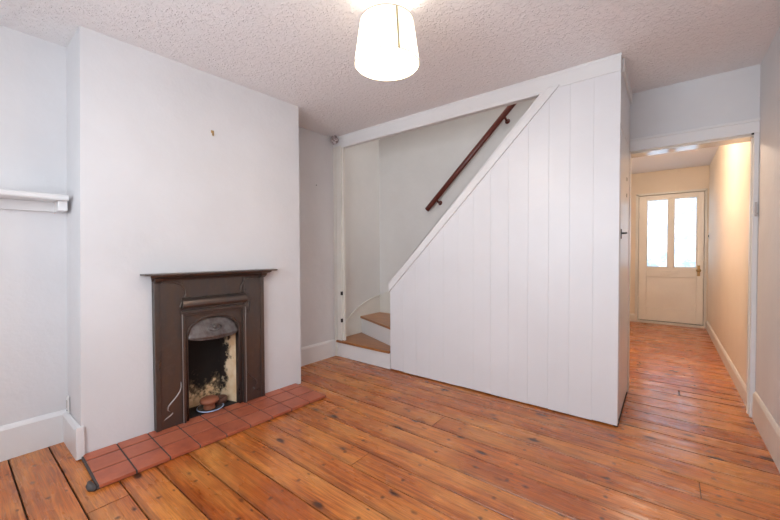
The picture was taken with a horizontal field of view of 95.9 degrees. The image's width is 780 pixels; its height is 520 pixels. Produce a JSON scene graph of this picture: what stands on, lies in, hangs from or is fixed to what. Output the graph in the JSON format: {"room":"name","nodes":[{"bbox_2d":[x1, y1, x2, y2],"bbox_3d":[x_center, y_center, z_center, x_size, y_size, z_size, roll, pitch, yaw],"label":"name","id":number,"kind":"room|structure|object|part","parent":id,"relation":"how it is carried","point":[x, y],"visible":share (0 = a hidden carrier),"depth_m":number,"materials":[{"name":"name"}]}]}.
{"room":"living room","nodes":[
{"label":"living room","id":0,"kind":"room"},
{"bbox_2d":[66,26,300,453],"bbox_3d":[-1.430,-0.108,2.630,0.502,2.396,1.460,1,2,38],"label":"wall","id":1,"kind":"structure","parent":0,"point":[151,189],"depth_m":2.20,"materials":[{"name":"white paint"}]},
{"bbox_2d":[66,395,69,411],"bbox_3d":[-1.938,0.866,2.117,0.035,0.095,0.012,1,2,38],"label":"wall fitting","id":2,"kind":"object","parent":1,"relation":"attached to","point":[67,396],"visible":1,"depth_m":2.11,"materials":[{"name":"white plastic"}]},
{"bbox_2d":[63,411,79,459],"bbox_3d":[-1.858,1.013,2.051,0.334,0.184,0.022,1,2,38],"label":"baseboard","id":3,"kind":"structure","parent":1,"relation":"attached to","point":[69,423],"depth_m":2.03,"materials":[{"name":"white paint"}]},
{"bbox_2d":[75,426,84,459],"bbox_3d":[-1.716,1.013,1.949,0.018,0.178,0.037,1,2,38],"label":"baseboard","id":4,"kind":"structure","parent":1,"relation":"attached to","point":[79,431],"depth_m":1.94,"materials":[{"name":"white paint"}]},
{"bbox_2d":[0,25,379,425],"bbox_3d":[-1.505,-1.365,2.908,0.217,4.900,4.330,1,2,38],"label":"wall","id":5,"kind":"structure","parent":0,"point":[33,96],"depth_m":2.09,"materials":[{"name":"white paint"}]},
{"bbox_2d":[0,409,66,461],"bbox_3d":[-2.357,1.020,1.669,0.022,0.190,1.239,1,2,38],"label":"baseboard","id":6,"kind":"structure","parent":5,"relation":"attached to","point":[19,438],"depth_m":2.02,"materials":[{"name":"white paint"}]},
{"bbox_2d":[0,189,68,212],"bbox_3d":[-2.296,-0.316,1.588,0.191,0.088,1.239,1,2,38],"label":"shelf","id":7,"kind":"object","parent":5,"relation":"attached to","point":[9,199],"visible":1,"depth_m":1.97,"materials":[{"name":"white paint"}]},
{"bbox_2d":[301,339,334,365],"bbox_3d":[-0.843,0.975,3.605,0.014,0.185,0.765,1,2,38],"label":"baseboard","id":8,"kind":"structure","parent":5,"relation":"attached to","point":[313,353],"depth_m":3.70,"materials":[{"name":"white paint"}]},
{"bbox_2d":[331,135,338,144],"bbox_3d":[-0.597,-1.290,3.782,0.090,0.096,0.064,1,2,38],"label":"boss","id":9,"kind":"object","parent":5,"relation":"attached to","point":[334,140],"visible":1,"depth_m":3.76,"materials":[{"name":"grey"}]},
{"bbox_2d":[333,146,345,355],"bbox_3d":[-0.553,-0.084,3.848,0.150,2.290,0.044,1,2,38],"label":"trim","id":10,"kind":"structure","parent":5,"relation":"attached to","point":[338,152],"depth_m":3.82,"materials":[{"name":"beige paint"}]},
{"bbox_2d":[0,321,779,519],"bbox_3d":[0.973,1.099,3.204,3.700,0.060,7.900,1,2,38],"label":"floor","id":11,"kind":"structure","parent":0,"point":[382,443],"depth_m":1.92,"materials":[{"name":"brown wood"}]},
{"bbox_2d":[81,383,325,491],"bbox_3d":[-1.121,1.084,2.350,0.409,0.035,1.444,1,2,40],"label":"hearth","id":12,"kind":"object","parent":11,"relation":"on","point":[108,465],"visible":0.98,"depth_m":2.15,"materials":[{"name":"red tile"}]},
{"bbox_2d":[140,269,277,431],"bbox_3d":[-1.270,0.584,2.539,0.343,1.013,0.909,1,2,38],"label":"fireplace","id":13,"kind":"object","parent":11,"relation":"on","point":[208,326],"visible":0.98,"depth_m":2.48,"materials":[{"name":"black metal"}]},
{"bbox_2d":[140,269,277,275],"bbox_3d":[-1.196,0.084,2.467,0.116,0.010,0.909,1,2,40],"label":"mantel shelf","id":14,"kind":"object","parent":13,"relation":"attached to","point":[254,271],"depth_m":2.43,"materials":[{"name":"metal"}]},
{"bbox_2d":[196,403,223,412],"bbox_3d":[-1.293,1.062,2.533,0.178,0.018,0.178,1,2,38],"label":"plate","id":15,"kind":"object","parent":13,"relation":"on","point":[200,409],"visible":0.59,"depth_m":2.50,"materials":[{"name":"grey"}]},
{"bbox_2d":[199,395,218,410],"bbox_3d":[-1.291,1.018,2.516,0.126,0.085,0.126,1,2,38],"label":"terracotta pot","id":16,"kind":"object","parent":15,"relation":"on","point":[209,401],"visible":1,"depth_m":2.48,"materials":[{"name":"orange ceramic"}]},
{"bbox_3d":[-1.217,0.110,2.455,0.108,0.042,0.806,1,2,40],"label":"cornice","id":17,"kind":"part","parent":13,"relation":"part of","materials":[{"name":"metal"}]},
{"bbox_3d":[-1.235,0.702,2.484,0.055,0.739,0.444,1,2,40],"label":"inset moulding","id":18,"kind":"part","parent":13,"relation":"part of","materials":[{"name":"metal"}]},
{"bbox_2d":[188,316,237,340],"bbox_3d":[-1.238,0.472,2.482,0.064,0.160,0.364,1,2,38],"label":"hood","id":19,"kind":"object","parent":13,"relation":"attached to","point":[200,328],"depth_m":2.46,"materials":[{"name":"metal"}]},
{"bbox_3d":[-1.253,0.706,2.500,0.046,0.731,0.416,1,2,40],"label":"arch plate","id":20,"kind":"part","parent":13,"relation":"part of","materials":[{"name":"metal"}]},
{"bbox_3d":[-1.214,0.281,2.454,0.058,0.071,0.436,1,2,40],"label":"roll moulding","id":21,"kind":"part","parent":13,"relation":"part of","materials":[{"name":"metal"}]},
{"bbox_2d":[215,394,226,404],"bbox_3d":[-1.261,1.043,2.617,0.096,0.055,0.096,1,2,38],"label":"clay cup","id":22,"kind":"object","parent":13,"relation":"on","point":[222,397],"visible":0.72,"depth_m":2.60,"materials":[{"name":"brown ceramic"}]},
{"bbox_2d":[336,291,390,368],"bbox_3d":[0.946,-0.301,3.144,3.367,2.738,0.810,1,2,38],"label":"staircase","id":23,"kind":"structure","parent":11,"relation":"on","point":[367,340],"depth_m":3.88,"materials":[{"name":"wood"},{"name":"white gloss paint"}]},
{"bbox_2d":[0,0,779,173],"bbox_3d":[0.890,-1.376,3.139,3.700,0.100,8.050,1,2,38],"label":"ceiling","id":24,"kind":"structure","parent":0,"point":[300,53],"depth_m":2.08,"materials":[{"name":"white paint"}]},
{"bbox_2d":[354,0,419,80],"bbox_3d":[-0.015,-1.103,1.657,0.308,0.371,0.308,1,2,38],"label":"pendant lamp","id":25,"kind":"object","parent":24,"relation":"hanging from","point":[386,50],"visible":1,"depth_m":1.58,"materials":[{"name":"beige fabric"}]},
{"bbox_3d":[-0.014,-0.994,1.660,0.060,0.077,0.060,1,2,38],"label":"bulb","id":26,"kind":"part","parent":25,"relation":"part of","materials":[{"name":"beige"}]},
{"bbox_2d":[379,99,535,293],"bbox_3d":[1.196,-1.390,3.529,3.500,4.900,0.158,1,2,38],"label":"wall","id":27,"kind":"structure","parent":0,"point":[414,165],"depth_m":4.09,"materials":[{"name":"paint"}]},
{"bbox_2d":[425,104,515,210],"bbox_3d":[1.088,-1.371,3.457,1.719,1.665,0.088,1,2,38],"label":"handrail","id":28,"kind":"object","parent":27,"relation":"attached to","point":[509,108],"visible":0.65,"depth_m":3.61,"materials":[{"name":"red wood"}]},
{"bbox_2d":[390,72,620,425],"bbox_3d":[0.752,-0.077,2.854,1.865,2.293,0.063,1,2,38],"label":"wall stair partition","id":29,"kind":"structure","parent":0,"point":[515,297],"depth_m":2.57,"materials":[{"name":"white paint"}]},
{"bbox_2d":[388,85,558,291],"bbox_3d":[0.608,-0.456,2.961,1.519,1.544,0.105,1,2,38],"label":"trim","id":30,"kind":"structure","parent":29,"relation":"attached to","point":[547,92],"depth_m":2.81,"materials":[{"name":"white paint"}]},
{"bbox_2d":[333,53,632,147],"bbox_3d":[0.651,-1.267,3.329,2.663,0.124,0.750,1,2,38],"label":"trim","id":31,"kind":"structure","parent":29,"relation":"attached to","point":[530,89],"depth_m":2.76,"materials":[{"name":"white paint"}]},
{"bbox_2d":[616,71,629,401],"bbox_3d":[1.710,-0.119,2.583,0.026,2.396,0.820,1,2,38],"label":"wall","id":32,"kind":"structure","parent":0,"point":[622,100],"depth_m":2.33,"materials":[{"name":"white paint"}]},
{"bbox_2d":[613,392,626,426],"bbox_3d":[1.688,1.078,2.574,0.028,0.005,0.708,1,2,38],"label":"trim","id":33,"kind":"structure","parent":32,"relation":"attached to","point":[626,392],"depth_m":2.52,"materials":[{"name":"black"}]},
{"bbox_2d":[618,128,629,418],"bbox_3d":[1.715,0.089,2.564,0.061,1.920,0.641,1,2,38],"label":"door","id":34,"kind":"structure","parent":32,"relation":"in","point":[625,152],"depth_m":2.52,"materials":[{"name":"white paint"}]},
{"bbox_2d":[630,165,708,319],"bbox_3d":[4.317,-0.204,5.520,1.220,2.420,0.120,1,2,38],"label":"wall","id":35,"kind":"structure","parent":0,"point":[691,178],"depth_m":5.48,"materials":[{"name":"beige paint"}]},
{"bbox_2d":[630,314,634,321],"bbox_3d":[3.937,0.940,5.759,0.110,0.125,0.016,1,2,38],"label":"baseboard","id":36,"kind":"structure","parent":35,"relation":"attached to","point":[632,316],"depth_m":5.74,"materials":[{"name":"beige paint"}]},
{"bbox_2d":[637,319,703,328],"bbox_3d":[4.345,0.990,5.482,0.805,0.034,0.110,1,2,38],"label":"trim","id":37,"kind":"structure","parent":35,"relation":"attached to","point":[638,320],"depth_m":5.43,"materials":[{"name":"beige paint"}]},
{"bbox_2d":[638,191,704,324],"bbox_3d":[4.322,-0.027,5.445,0.795,1.979,0.102,1,2,38],"label":"door","id":38,"kind":"structure","parent":35,"relation":"in","point":[671,226],"depth_m":5.44,"materials":[{"name":"beige paint"}]},
{"bbox_3d":[4.219,-0.417,5.556,0.267,1.059,0.004,1,2,38],"label":"glass pane","id":39,"kind":"part","parent":38,"relation":"part of","materials":[{"name":"white glass"}]},
{"bbox_3d":[4.484,-0.414,5.348,0.268,1.059,0.004,1,2,38],"label":"glass pane","id":40,"kind":"part","parent":38,"relation":"part of","materials":[{"name":"white glass"}]},
{"bbox_2d":[635,188,707,328],"bbox_3d":[4.338,-0.024,5.469,0.860,2.062,0.091,1,2,38],"label":"trim","id":41,"kind":"structure","parent":35,"relation":"attached to","point":[638,196],"depth_m":5.43,"materials":[{"name":"beige paint"}]},
{"bbox_2d":[630,64,760,138],"bbox_3d":[2.224,-0.124,2.683,0.787,2.396,0.130,1,2,38],"label":"wall","id":42,"kind":"structure","parent":0,"point":[730,96],"depth_m":2.56,"materials":[{"name":"white paint"}]},
{"bbox_2d":[631,134,753,157],"bbox_3d":[2.243,-0.878,2.662,0.705,0.065,0.150,1,2,38],"label":"trim","id":43,"kind":"structure","parent":42,"relation":"attached to","point":[745,138],"depth_m":2.62,"materials":[{"name":"beige wood"}]},
{"bbox_2d":[627,118,759,417],"bbox_3d":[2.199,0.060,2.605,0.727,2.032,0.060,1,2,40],"label":"trim","id":44,"kind":"structure","parent":42,"relation":"attached to","point":[750,126],"depth_m":2.42,"materials":[{"name":"white paint"}]},
{"bbox_2d":[707,26,779,427],"bbox_3d":[2.362,-0.124,2.130,0.113,2.420,7.830,1,2,38],"label":"wall","id":45,"kind":"structure","parent":0,"point":[729,168],"depth_m":2.66,"materials":[{"name":"beige paint"}]},
{"bbox_2d":[706,320,745,405],"bbox_3d":[3.620,0.982,3.858,0.016,0.125,3.400,1,2,38],"label":"baseboard","id":46,"kind":"structure","parent":45,"relation":"attached to","point":[735,376],"depth_m":3.29,"materials":[{"name":"beige paint"}]},
{"bbox_2d":[752,391,779,471],"bbox_3d":[1.180,1.022,0.745,0.016,0.195,4.150,1,2,38],"label":"baseboard","id":47,"kind":"structure","parent":45,"relation":"attached to","point":[763,420],"depth_m":2.04,"materials":[{"name":"beige paint"}]}
]}

